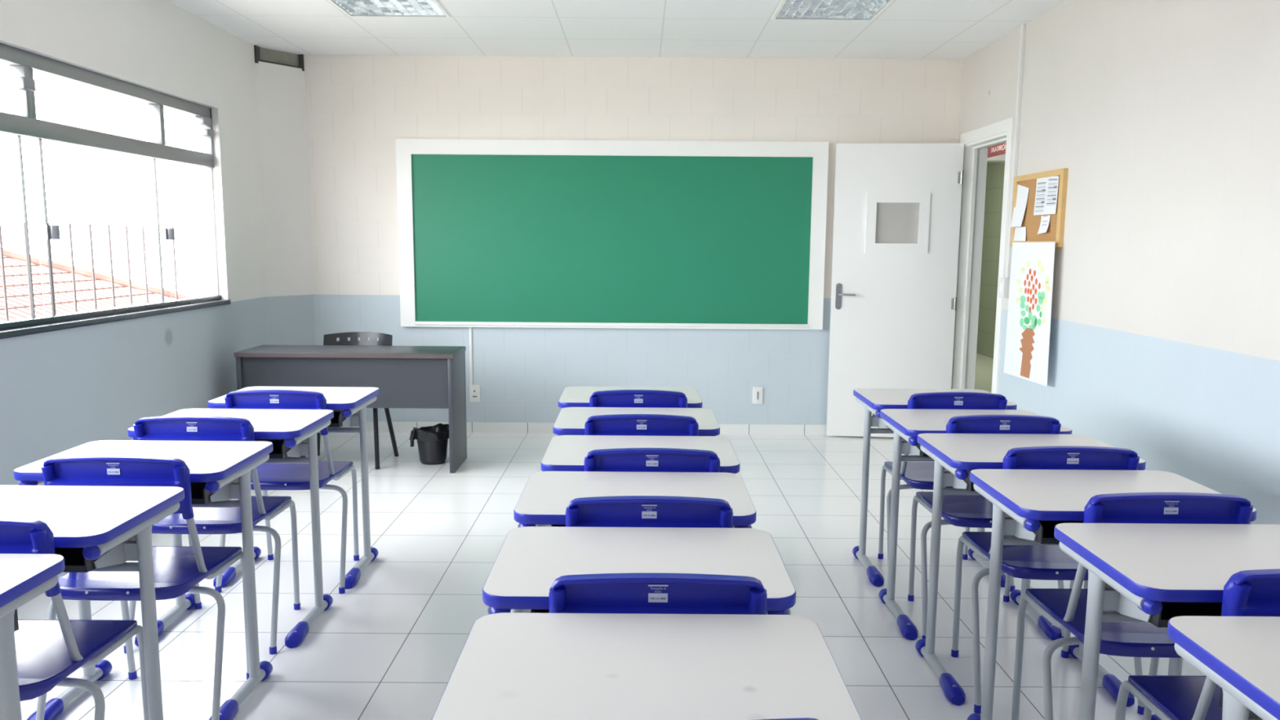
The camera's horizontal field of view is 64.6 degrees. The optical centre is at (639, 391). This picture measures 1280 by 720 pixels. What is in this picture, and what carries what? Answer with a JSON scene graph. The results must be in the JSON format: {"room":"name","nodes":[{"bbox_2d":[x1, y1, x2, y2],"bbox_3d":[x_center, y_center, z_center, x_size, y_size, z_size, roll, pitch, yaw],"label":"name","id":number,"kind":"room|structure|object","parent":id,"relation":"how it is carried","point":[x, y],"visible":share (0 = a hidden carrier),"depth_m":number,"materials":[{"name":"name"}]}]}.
{"room":"classroom","nodes":[
{"label":"classroom","id":0,"kind":"room"},
{"bbox_2d":[0,0,268,485],"bbox_3d":[-2.683,-0.529,2.856,0.160,2.998,9.003,0,8,0],"label":"wall","id":1,"kind":"structure","parent":0,"point":[61,390],"depth_m":5.38,"materials":[{"name":"paint"}]},
{"bbox_2d":[0,221,8,320],"bbox_3d":[-2.795,-0.521,4.393,0.062,0.427,0.020,0,8,0],"label":"bar","id":2,"kind":"object","parent":1,"relation":"in","point":[1,241],"depth_m":4.47,"materials":[{"name":"grey metal"}]},
{"bbox_2d":[22,222,32,317],"bbox_3d":[-2.795,-0.548,4.569,0.062,0.425,0.012,0,8,0],"label":"bar","id":3,"kind":"object","parent":1,"relation":"in","point":[25,244],"depth_m":4.65,"materials":[{"name":"grey metal"}]},
{"bbox_2d":[48,239,56,314],"bbox_3d":[-2.795,-0.539,4.763,0.062,0.348,0.010,0,8,0],"label":"bar","id":4,"kind":"object","parent":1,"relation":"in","point":[49,239],"depth_m":4.84,"materials":[{"name":"grey metal"}]},
{"bbox_2d":[68,223,77,311],"bbox_3d":[-2.795,-0.602,4.932,0.062,0.423,0.021,0,8,0],"label":"bar","id":5,"kind":"object","parent":1,"relation":"in","point":[73,270],"depth_m":5.02,"materials":[{"name":"grey metal"}]},
{"bbox_2d":[88,224,97,309],"bbox_3d":[-2.795,-0.628,5.112,0.062,0.422,0.021,0,8,0],"label":"bar","id":6,"kind":"object","parent":1,"relation":"in","point":[90,225],"depth_m":5.20,"materials":[{"name":"grey metal"}]},
{"bbox_2d":[107,224,115,306],"bbox_3d":[-2.794,-0.657,5.292,0.062,0.424,0.022,0,8,0],"label":"bar","id":7,"kind":"object","parent":1,"relation":"in","point":[108,226],"depth_m":5.38,"materials":[{"name":"grey metal"}]},
{"bbox_2d":[0,43,231,339],"bbox_3d":[-2.690,-0.730,3.487,0.204,1.206,5.730,0,8,0],"label":"window","id":8,"kind":"structure","parent":1,"relation":"in","point":[23,122],"depth_m":4.92,"materials":[{"name":"grey metal"}]},
{"bbox_2d":[124,225,132,305],"bbox_3d":[-2.794,-0.681,5.472,0.062,0.425,0.023,0,8,0],"label":"bar","id":9,"kind":"object","parent":1,"relation":"in","point":[126,233],"depth_m":5.57,"materials":[{"name":"grey metal"}]},
{"bbox_2d":[142,226,148,302],"bbox_3d":[-2.794,-0.708,5.651,0.062,0.421,0.023,0,8,0],"label":"bar","id":10,"kind":"object","parent":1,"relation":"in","point":[143,233],"depth_m":5.75,"materials":[{"name":"grey metal"}]},
{"bbox_2d":[172,240,177,299],"bbox_3d":[-2.794,-0.723,6.017,0.062,0.348,0.024,0,8,0],"label":"bar","id":11,"kind":"object","parent":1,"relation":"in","point":[173,241],"depth_m":6.12,"materials":[{"name":"grey metal"}]},
{"bbox_2d":[255,61,315,345],"bbox_3d":[-2.491,-0.968,7.174,0.221,2.600,0.333,0,8,0],"label":"wall","id":12,"kind":"structure","parent":0,"point":[280,89],"depth_m":7.12,"materials":[{"name":"paint"}]},
{"bbox_2d":[253,44,304,71],"bbox_3d":[-2.482,-2.294,6.972,0.221,0.113,0.343,0,8,0],"label":"air vent","id":13,"kind":"object","parent":12,"relation":"on","point":[263,55],"depth_m":6.99,"materials":[{"name":"metal"}]},
{"bbox_2d":[17,352,1205,719],"bbox_3d":[0.866,0.419,7.260,7.276,0.120,17.760,0,8,0],"label":"floor","id":14,"kind":"structure","parent":0,"point":[389,646],"depth_m":4.00,"materials":[{"name":"white tile"}]},
{"bbox_2d":[0,553,64,719],"bbox_3d":[-1.483,0.750,1.915,0.597,0.760,0.513,0,8,0],"label":"school desk","id":15,"kind":"object","parent":14,"relation":"on","point":[24,577],"visible":1,"depth_m":1.95,"materials":[{"name":"white plastic"}]},
{"bbox_2d":[13,608,18,631],"bbox_3d":[-1.481,0.464,1.912,0.426,0.087,0.300,0,8,0],"label":"tray","id":16,"kind":"object","parent":15,"relation":"on","point":[15,615],"depth_m":2.06,"materials":[{"name":"black plastic"}]},
{"bbox_2d":[0,516,148,719],"bbox_3d":[-1.474,0.650,2.383,0.525,0.822,0.480,0,8,0],"label":"chair","id":17,"kind":"object","parent":14,"relation":"on","point":[48,651],"visible":0.76,"depth_m":2.31,"materials":[{"name":"grey paint"}]},
{"bbox_2d":[0,484,184,719],"bbox_3d":[-1.498,0.664,2.497,0.597,0.760,0.513,0,8,0],"label":"school desk","id":18,"kind":"object","parent":14,"relation":"on","point":[94,528],"visible":0.96,"depth_m":2.51,"materials":[{"name":"white plastic"}]},
{"bbox_2d":[54,535,136,572],"bbox_3d":[-1.496,0.377,2.493,0.426,0.087,0.300,0,8,0],"label":"tray","id":19,"kind":"object","parent":18,"relation":"on","point":[74,561],"depth_m":2.46,"materials":[{"name":"black plastic"}]},
{"bbox_2d":[35,455,249,719],"bbox_3d":[-1.451,0.559,2.998,0.525,0.822,0.480,0,8,0],"label":"chair","id":20,"kind":"object","parent":14,"relation":"on","point":[177,570],"visible":0.58,"depth_m":2.81,"materials":[{"name":"grey paint"}]},
{"bbox_2d":[13,440,273,719],"bbox_3d":[-1.485,0.574,3.106,0.597,0.760,0.513,0,8,0],"label":"school desk","id":21,"kind":"object","parent":14,"relation":"on","point":[220,470],"visible":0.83,"depth_m":3.12,"materials":[{"name":"white plastic"}]},
{"bbox_2d":[191,477,239,504],"bbox_3d":[-1.483,0.287,3.103,0.426,0.087,0.300,0,8,0],"label":"tray","id":22,"kind":"object","parent":21,"relation":"on","point":[199,495],"depth_m":3.09,"materials":[{"name":"black plastic"}]},
{"bbox_2d":[124,415,300,654],"bbox_3d":[-1.512,0.465,3.623,0.525,0.822,0.480,0,8,0],"label":"chair","id":23,"kind":"object","parent":14,"relation":"on","point":[177,428],"visible":0.66,"depth_m":3.42,"materials":[{"name":"grey paint"}]},
{"bbox_2d":[127,408,333,648],"bbox_3d":[-1.478,0.481,3.731,0.597,0.760,0.513,0,8,0],"label":"school desk","id":24,"kind":"object","parent":14,"relation":"on","point":[292,433],"visible":0.63,"depth_m":3.76,"materials":[{"name":"white laminate"}]},
{"bbox_2d":[254,438,307,458],"bbox_3d":[-1.476,0.194,3.727,0.426,0.087,0.300,0,8,0],"label":"tray","id":25,"kind":"object","parent":24,"relation":"on","point":[280,451],"depth_m":3.70,"materials":[{"name":"black plastic"}]},
{"bbox_2d":[214,389,359,593],"bbox_3d":[-1.451,0.377,4.224,0.525,0.822,0.480,0,8,0],"label":"chair","id":26,"kind":"object","parent":14,"relation":"on","point":[290,477],"visible":0.71,"depth_m":4.08,"materials":[{"name":"blue plastic"}]},
{"bbox_2d":[208,386,379,589],"bbox_3d":[-1.457,0.392,4.332,0.597,0.760,0.513,0,8,0],"label":"school desk","id":27,"kind":"object","parent":14,"relation":"on","point":[348,405],"visible":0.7,"depth_m":4.35,"materials":[{"name":"white laminate"}]},
{"bbox_2d":[327,409,359,426],"bbox_3d":[-1.455,0.105,4.328,0.426,0.087,0.300,0,8,0],"label":"tray","id":28,"kind":"object","parent":27,"relation":"on","point":[338,420],"depth_m":4.28,"materials":[{"name":"black plastic"}]},
{"bbox_2d":[233,344,466,473],"bbox_3d":[-1.786,0.100,6.364,1.315,0.735,0.462,0,8,0],"label":"desk","id":29,"kind":"object","parent":14,"relation":"on","point":[405,376],"visible":0.83,"depth_m":6.14,"materials":[{"name":"grey laminate"}]},
{"bbox_2d":[301,331,399,469],"bbox_3d":[-1.865,0.044,6.534,0.552,0.805,0.633,0,8,0],"label":"chair","id":30,"kind":"object","parent":14,"relation":"on","point":[386,340],"visible":0.23,"depth_m":6.71,"materials":[{"name":"black plastic"}]},
{"bbox_2d":[409,422,448,465],"bbox_3d":[-1.338,0.336,6.482,0.261,0.241,0.244,0,8,0],"label":"waste bin","id":31,"kind":"object","parent":14,"relation":"on","point":[432,441],"visible":0.98,"depth_m":6.41,"materials":[{"name":"black plastic"}]},
{"bbox_2d":[558,386,702,408],"bbox_3d":[-0.043,0.392,4.402,0.597,0.760,0.513,0,8,0],"label":"school desk","id":32,"kind":"object","parent":14,"relation":"on","point":[573,396],"visible":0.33,"depth_m":4.38,"materials":[{"name":"white laminate"}]},
{"bbox_2d":[513,471,756,528],"bbox_3d":[-0.015,0.644,2.707,0.597,0.760,0.513,0,8,0],"label":"school desk","id":33,"kind":"object","parent":14,"relation":"on","point":[544,500],"visible":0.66,"depth_m":2.70,"materials":[{"name":"white laminate"}]},
{"bbox_2d":[551,524,565,526],"bbox_3d":[-0.013,0.357,2.704,0.426,0.087,0.300,0,8,0],"label":"tray","id":34,"kind":"object","parent":33,"relation":"on","point":[551,525],"depth_m":2.75,"materials":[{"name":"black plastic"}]},
{"bbox_2d":[552,407,719,435],"bbox_3d":[-0.015,0.477,3.830,0.597,0.760,0.513,0,8,0],"label":"school desk","id":35,"kind":"object","parent":14,"relation":"on","point":[570,420],"visible":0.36,"depth_m":3.86,"materials":[{"name":"white laminate"}]},
{"bbox_2d":[589,389,687,408],"bbox_3d":[-0.008,0.376,4.297,0.525,0.822,0.480,0,8,0],"label":"chair","id":36,"kind":"object","parent":14,"relation":"on","point":[627,397],"visible":0.16,"depth_m":4.08,"materials":[{"name":"blue plastic"}]},
{"bbox_2d":[482,526,795,614],"bbox_3d":[-0.004,0.727,2.145,0.597,0.760,0.513,0,8,0],"label":"school desk","id":37,"kind":"object","parent":14,"relation":"on","point":[529,560],"visible":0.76,"depth_m":2.11,"materials":[{"name":"white laminate"}]},
{"bbox_2d":[530,608,549,613],"bbox_3d":[-0.002,0.440,2.141,0.426,0.087,0.300,0,8,0],"label":"tray","id":38,"kind":"object","parent":37,"relation":"on","point":[533,611],"depth_m":2.14,"materials":[{"name":"black plastic"}]},
{"bbox_2d":[540,435,740,473],"bbox_3d":[-0.001,0.564,3.248,0.597,0.760,0.513,0,8,0],"label":"school desk","id":39,"kind":"object","parent":14,"relation":"on","point":[563,452],"visible":0.3,"depth_m":3.26,"materials":[{"name":"white laminate"}]},
{"bbox_2d":[584,413,698,435],"bbox_3d":[0.003,0.462,3.724,0.525,0.822,0.480,0,8,0],"label":"chair","id":40,"kind":"object","parent":14,"relation":"on","point":[621,424],"visible":0.16,"depth_m":3.51,"materials":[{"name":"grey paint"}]},
{"bbox_2d":[431,613,861,719],"bbox_3d":[0.007,0.808,1.601,0.597,0.760,0.513,0,8,0],"label":"school desk","id":41,"kind":"object","parent":14,"relation":"on","point":[508,666],"visible":1,"depth_m":1.56,"materials":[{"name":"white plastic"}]},
{"bbox_2d":[565,495,733,528],"bbox_3d":[0.019,0.629,2.597,0.525,0.822,0.480,0,8,0],"label":"chair","id":42,"kind":"object","parent":14,"relation":"on","point":[626,511],"visible":0.29,"depth_m":2.38,"materials":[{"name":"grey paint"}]},
{"bbox_2d":[583,448,719,472],"bbox_3d":[0.033,0.547,3.150,0.525,0.822,0.480,0,8,0],"label":"chair","id":43,"kind":"object","parent":14,"relation":"on","point":[616,460],"visible":0.2,"depth_m":2.94,"materials":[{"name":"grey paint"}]},
{"bbox_2d":[548,573,767,614],"bbox_3d":[0.030,0.711,2.043,0.525,0.822,0.480,0,8,0],"label":"chair","id":44,"kind":"object","parent":14,"relation":"on","point":[608,593],"visible":0.34,"depth_m":1.83,"materials":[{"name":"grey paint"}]},
{"bbox_2d":[757,717,817,719],"bbox_3d":[0.026,0.796,1.470,0.525,0.822,0.480,-1,9,-9],"label":"chair","id":45,"kind":"object","parent":14,"relation":"on","point":[802,718],"visible":1,"depth_m":1.29,"materials":[{"name":"blue plastic"}]},
{"bbox_2d":[852,388,1017,587],"bbox_3d":[1.257,0.401,4.407,0.597,0.760,0.513,0,8,0],"label":"school desk","id":46,"kind":"object","parent":14,"relation":"on","point":[873,400],"visible":0.52,"depth_m":4.43,"materials":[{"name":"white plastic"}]},
{"bbox_2d":[877,391,1015,591],"bbox_3d":[1.284,0.385,4.303,0.525,0.822,0.480,0,8,0],"label":"chair","id":47,"kind":"object","parent":14,"relation":"on","point":[917,475],"visible":0.52,"depth_m":4.10,"materials":[{"name":"grey paint"}]},
{"bbox_2d":[878,408,1071,639],"bbox_3d":[1.244,0.484,3.842,0.597,0.760,0.513,0,8,0],"label":"school desk","id":48,"kind":"object","parent":14,"relation":"on","point":[906,424],"visible":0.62,"depth_m":3.87,"materials":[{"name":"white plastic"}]},
{"bbox_2d":[902,437,928,456],"bbox_3d":[1.246,0.197,3.839,0.426,0.087,0.300,0,8,0],"label":"tray","id":49,"kind":"object","parent":48,"relation":"on","point":[913,451],"depth_m":3.81,"materials":[{"name":"black plastic"}]},
{"bbox_2d":[907,414,1064,639],"bbox_3d":[1.278,0.465,3.767,0.525,0.822,0.480,0,8,0],"label":"chair","id":50,"kind":"object","parent":14,"relation":"on","point":[957,510],"visible":0.4,"depth_m":3.60,"materials":[{"name":"grey paint"}]},
{"bbox_2d":[915,433,1146,706],"bbox_3d":[1.251,0.560,3.330,0.597,0.760,0.513,0,8,0],"label":"school desk","id":51,"kind":"object","parent":14,"relation":"on","point":[955,455],"visible":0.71,"depth_m":3.35,"materials":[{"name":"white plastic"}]},
{"bbox_2d":[944,467,976,491],"bbox_3d":[1.253,0.273,3.326,0.426,0.087,0.300,0,8,0],"label":"tray","id":52,"kind":"object","parent":51,"relation":"on","point":[966,485],"depth_m":3.30,"materials":[{"name":"black plastic"}]},
{"bbox_2d":[951,445,1144,715],"bbox_3d":[1.285,0.545,3.223,0.525,0.822,0.480,0,8,0],"label":"chair","id":53,"kind":"object","parent":14,"relation":"on","point":[1046,562],"visible":0.5,"depth_m":3.04,"materials":[{"name":"grey paint"}]},
{"bbox_2d":[967,469,1257,719],"bbox_3d":[1.251,0.643,2.775,0.597,0.760,0.513,0,8,0],"label":"school desk","id":54,"kind":"object","parent":14,"relation":"on","point":[1028,504],"visible":0.64,"depth_m":2.79,"materials":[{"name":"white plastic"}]},
{"bbox_2d":[1004,513,1083,543],"bbox_3d":[1.253,0.356,2.772,0.426,0.087,0.300,0,8,0],"label":"tray","id":55,"kind":"object","parent":54,"relation":"on","point":[1045,534],"depth_m":2.76,"materials":[{"name":"black plastic"}]},
{"bbox_2d":[1011,492,1253,719],"bbox_3d":[1.285,0.628,2.668,0.525,0.822,0.480,0,8,0],"label":"chair","id":56,"kind":"object","parent":14,"relation":"on","point":[1064,608],"visible":0.55,"depth_m":2.46,"materials":[{"name":"grey paint"}]},
{"bbox_2d":[1053,523,1279,719],"bbox_3d":[1.265,0.727,2.207,0.597,0.760,0.513,0,8,0],"label":"school desk","id":57,"kind":"object","parent":14,"relation":"on","point":[1155,574],"visible":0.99,"depth_m":2.20,"materials":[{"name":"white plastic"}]},
{"bbox_2d":[1105,582,1222,627],"bbox_3d":[1.267,0.440,2.204,0.426,0.087,0.300,0,8,0],"label":"tray","id":58,"kind":"object","parent":57,"relation":"on","point":[1123,606],"depth_m":2.17,"materials":[{"name":"black plastic"}]},
{"bbox_2d":[1115,568,1279,719],"bbox_3d":[1.299,0.712,2.099,0.525,0.822,0.480,0,8,0],"label":"chair","id":59,"kind":"object","parent":14,"relation":"on","point":[1248,593],"visible":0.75,"depth_m":2.08,"materials":[{"name":"grey paint"}]},
{"bbox_2d":[1167,616,1279,719],"bbox_3d":[1.220,0.816,1.610,0.597,0.760,0.513,0,8,0],"label":"school desk","id":60,"kind":"object","parent":14,"relation":"on","point":[1241,655],"visible":1,"depth_m":1.65,"materials":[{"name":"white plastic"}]},
{"bbox_2d":[165,0,1067,59],"bbox_3d":[-0.161,-1.706,2.680,5.187,0.020,9.323,0,8,0],"label":"ceiling","id":61,"kind":"structure","parent":0,"point":[910,29],"depth_m":6.18,"materials":[{"name":"white tile"}]},
{"bbox_2d":[327,0,450,17],"bbox_3d":[-1.395,-2.131,5.263,0.590,0.096,1.232,0,8,0],"label":"ceiling light","id":62,"kind":"object","parent":61,"relation":"attached to","point":[352,8],"visible":0.98,"depth_m":5.72,"materials":[{"name":"white paint"}]},
{"bbox_2d":[771,0,893,20],"bbox_3d":[1.058,-2.114,5.264,0.590,0.096,1.232,0,8,0],"label":"ceiling light","id":63,"kind":"object","parent":61,"relation":"attached to","point":[788,10],"visible":0.98,"depth_m":5.66,"materials":[{"name":"white paint"}]},
{"bbox_2d":[303,54,962,424],"bbox_3d":[-0.167,-1.184,7.389,5.187,2.998,0.160,0,8,0],"label":"wall","id":64,"kind":"structure","parent":0,"point":[357,107],"depth_m":7.21,"materials":[{"name":"beige paint"}]},
{"bbox_2d":[468,327,472,385],"bbox_3d":[-1.243,-0.262,7.440,0.020,0.431,0.012,0,8,0],"label":"cable conduit","id":65,"kind":"object","parent":64,"relation":"attached to","point":[469,328],"depth_m":7.44,"materials":[{"name":"white plastic"}]},
{"bbox_2d":[469,384,479,401],"bbox_3d":[-1.221,0.014,7.480,0.076,0.128,0.013,0,8,0],"label":"wall socket","id":66,"kind":"object","parent":64,"relation":"attached to","point":[474,389],"visible":1,"depth_m":7.48,"materials":[{"name":"white plastic"}]},
{"bbox_2d":[330,421,826,435],"bbox_3d":[-0.064,0.274,7.521,4.641,0.076,0.008,0,8,0],"label":"baseboard","id":67,"kind":"structure","parent":64,"relation":"attached to","point":[398,426],"depth_m":7.52,"materials":[{"name":"white tile"}]},
{"bbox_2d":[395,138,828,329],"bbox_3d":[-0.202,-1.123,7.286,3.070,1.333,0.062,0,8,0],"label":"board","id":68,"kind":"object","parent":64,"relation":"attached to","point":[557,233],"visible":1,"depth_m":7.28,"materials":[{"name":"green paint"}]},
{"bbox_2d":[752,386,763,404],"bbox_3d":[0.870,0.029,7.481,0.076,0.128,0.012,0,8,0],"label":"wall socket","id":69,"kind":"object","parent":64,"relation":"attached to","point":[757,392],"visible":1,"depth_m":7.48,"materials":[{"name":"white plastic"}]},
{"bbox_2d":[976,162,1004,358],"bbox_3d":[4.476,-1.298,9.408,0.120,2.698,13.000,0,8,0],"label":"wall","id":70,"kind":"structure","parent":0,"point":[995,171],"depth_m":12.75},
{"bbox_2d":[958,0,1279,524],"bbox_3d":[2.344,-0.493,2.858,0.160,2.998,9.003,0,8,0],"label":"wall","id":71,"kind":"structure","parent":0,"point":[1162,117],"depth_m":4.38,"materials":[{"name":"beige paint"}]},
{"bbox_2d":[826,142,964,437],"bbox_3d":[1.815,-0.701,7.235,0.879,2.093,0.102,1,8,6],"label":"door","id":72,"kind":"structure","parent":71,"relation":"in","point":[895,240],"depth_m":7.22,"materials":[{"name":"white paint"}]},
{"bbox_2d":[951,116,1014,394],"bbox_3d":[2.337,-0.661,6.793,0.172,2.175,1.007,0,8,0],"label":"door frame","id":73,"kind":"structure","parent":71,"relation":"attached to","point":[976,142],"depth_m":7.13,"materials":[{"name":"white paint"}]},
{"bbox_2d":[998,277,1009,297],"bbox_3d":[2.238,-0.637,6.217,0.050,0.120,0.084,0,8,0],"label":"light switch","id":74,"kind":"object","parent":71,"relation":"attached to","point":[1004,282],"visible":0.93,"depth_m":6.18,"materials":[{"name":"white plastic"}]},
{"bbox_2d":[1005,23,1026,277],"bbox_3d":[2.258,-1.432,6.080,0.022,1.488,0.028,0,8,0],"label":"cable conduit","id":75,"kind":"object","parent":71,"relation":"attached to","point":[1023,29],"depth_m":6.05,"materials":[{"name":"white plastic"}]},
{"bbox_2d":[1010,168,1068,247],"bbox_3d":[2.247,-1.030,5.741,0.038,0.413,0.717,0,8,0],"label":"cork board","id":76,"kind":"object","parent":71,"relation":"attached to","point":[1055,230],"depth_m":5.64,"materials":[{"name":"brown wood"}]},
{"bbox_2d":[1013,226,1026,240],"bbox_3d":[2.245,-0.929,5.977,0.007,0.084,0.200,0,8,0],"label":"loose sheet","id":77,"kind":"object","parent":76,"relation":"attached to","point":[1020,232],"visible":1,"depth_m":5.98,"materials":[{"name":"white paper"}]},
{"bbox_2d":[1010,184,1029,226],"bbox_3d":[2.239,-1.099,5.968,0.021,0.253,0.207,0,8,0],"label":"loose sheet","id":78,"kind":"object","parent":76,"relation":"attached to","point":[1022,191],"visible":1,"depth_m":5.97,"materials":[{"name":"white paper"}]},
{"bbox_2d":[1003,242,1055,386],"bbox_3d":[2.223,-0.455,5.798,0.003,0.794,0.734,1,8,2],"label":"poster","id":79,"kind":"object","parent":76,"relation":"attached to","point":[1032,266],"visible":1,"depth_m":5.76,"materials":[{"name":"white paper"}]},
{"bbox_2d":[1033,177,1047,215],"bbox_3d":[2.247,-1.095,5.678,0.005,0.206,0.158,0,8,0],"label":"sheet","id":80,"kind":"object","parent":76,"relation":"attached to","point":[1042,183],"visible":1,"depth_m":5.67,"materials":[{"name":"white paper"}]},
{"bbox_2d":[1044,176,1058,214],"bbox_3d":[2.247,-1.073,5.525,0.005,0.207,0.157,0,8,0],"label":"sheet","id":81,"kind":"object","parent":76,"relation":"attached to","point":[1052,181],"visible":1,"depth_m":5.52,"materials":[{"name":"white paper"}]},
{"bbox_3d":[3.482,-2.689,9.203,2.089,0.100,13.000,0,8,0],"label":"ceiling","id":82,"kind":"structure","parent":0,"visible":0},
{"bbox_2d":[986,153,1005,162],"bbox_3d":[3.429,-2.300,8.856,1.989,0.568,0.200,0,8,0],"label":"beam","id":83,"kind":"structure","parent":82,"relation":"attached to","point":[999,158],"depth_m":8.80,"materials":[{"name":"white paint"}]},
{"bbox_2d":[987,142,1006,157],"bbox_3d":[2.912,-2.192,8.114,0.014,0.571,0.700,0,8,0],"label":"sign","id":84,"kind":"object","parent":82,"relation":"hanging from","point":[997,149],"visible":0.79,"depth_m":8.23,"materials":[{"name":"red plastic"}]},
{"label":"outside","id":85,"kind":"structure","parent":0,"visible":0},
{"bbox_3d":[-31.413,2.769,10.542,57.224,0.200,100.000,0,8,0],"label":"ground","id":86,"kind":"structure","parent":85,"visible":0},
{"bbox_2d":[0,248,197,321],"bbox_3d":[-11.967,-0.373,14.108,9.272,5.251,10.171,0,8,0],"label":"roof","id":87,"kind":"structure","parent":86,"relation":"on","point":[15,262],"depth_m":16.15,"materials":[{"name":"orange"}]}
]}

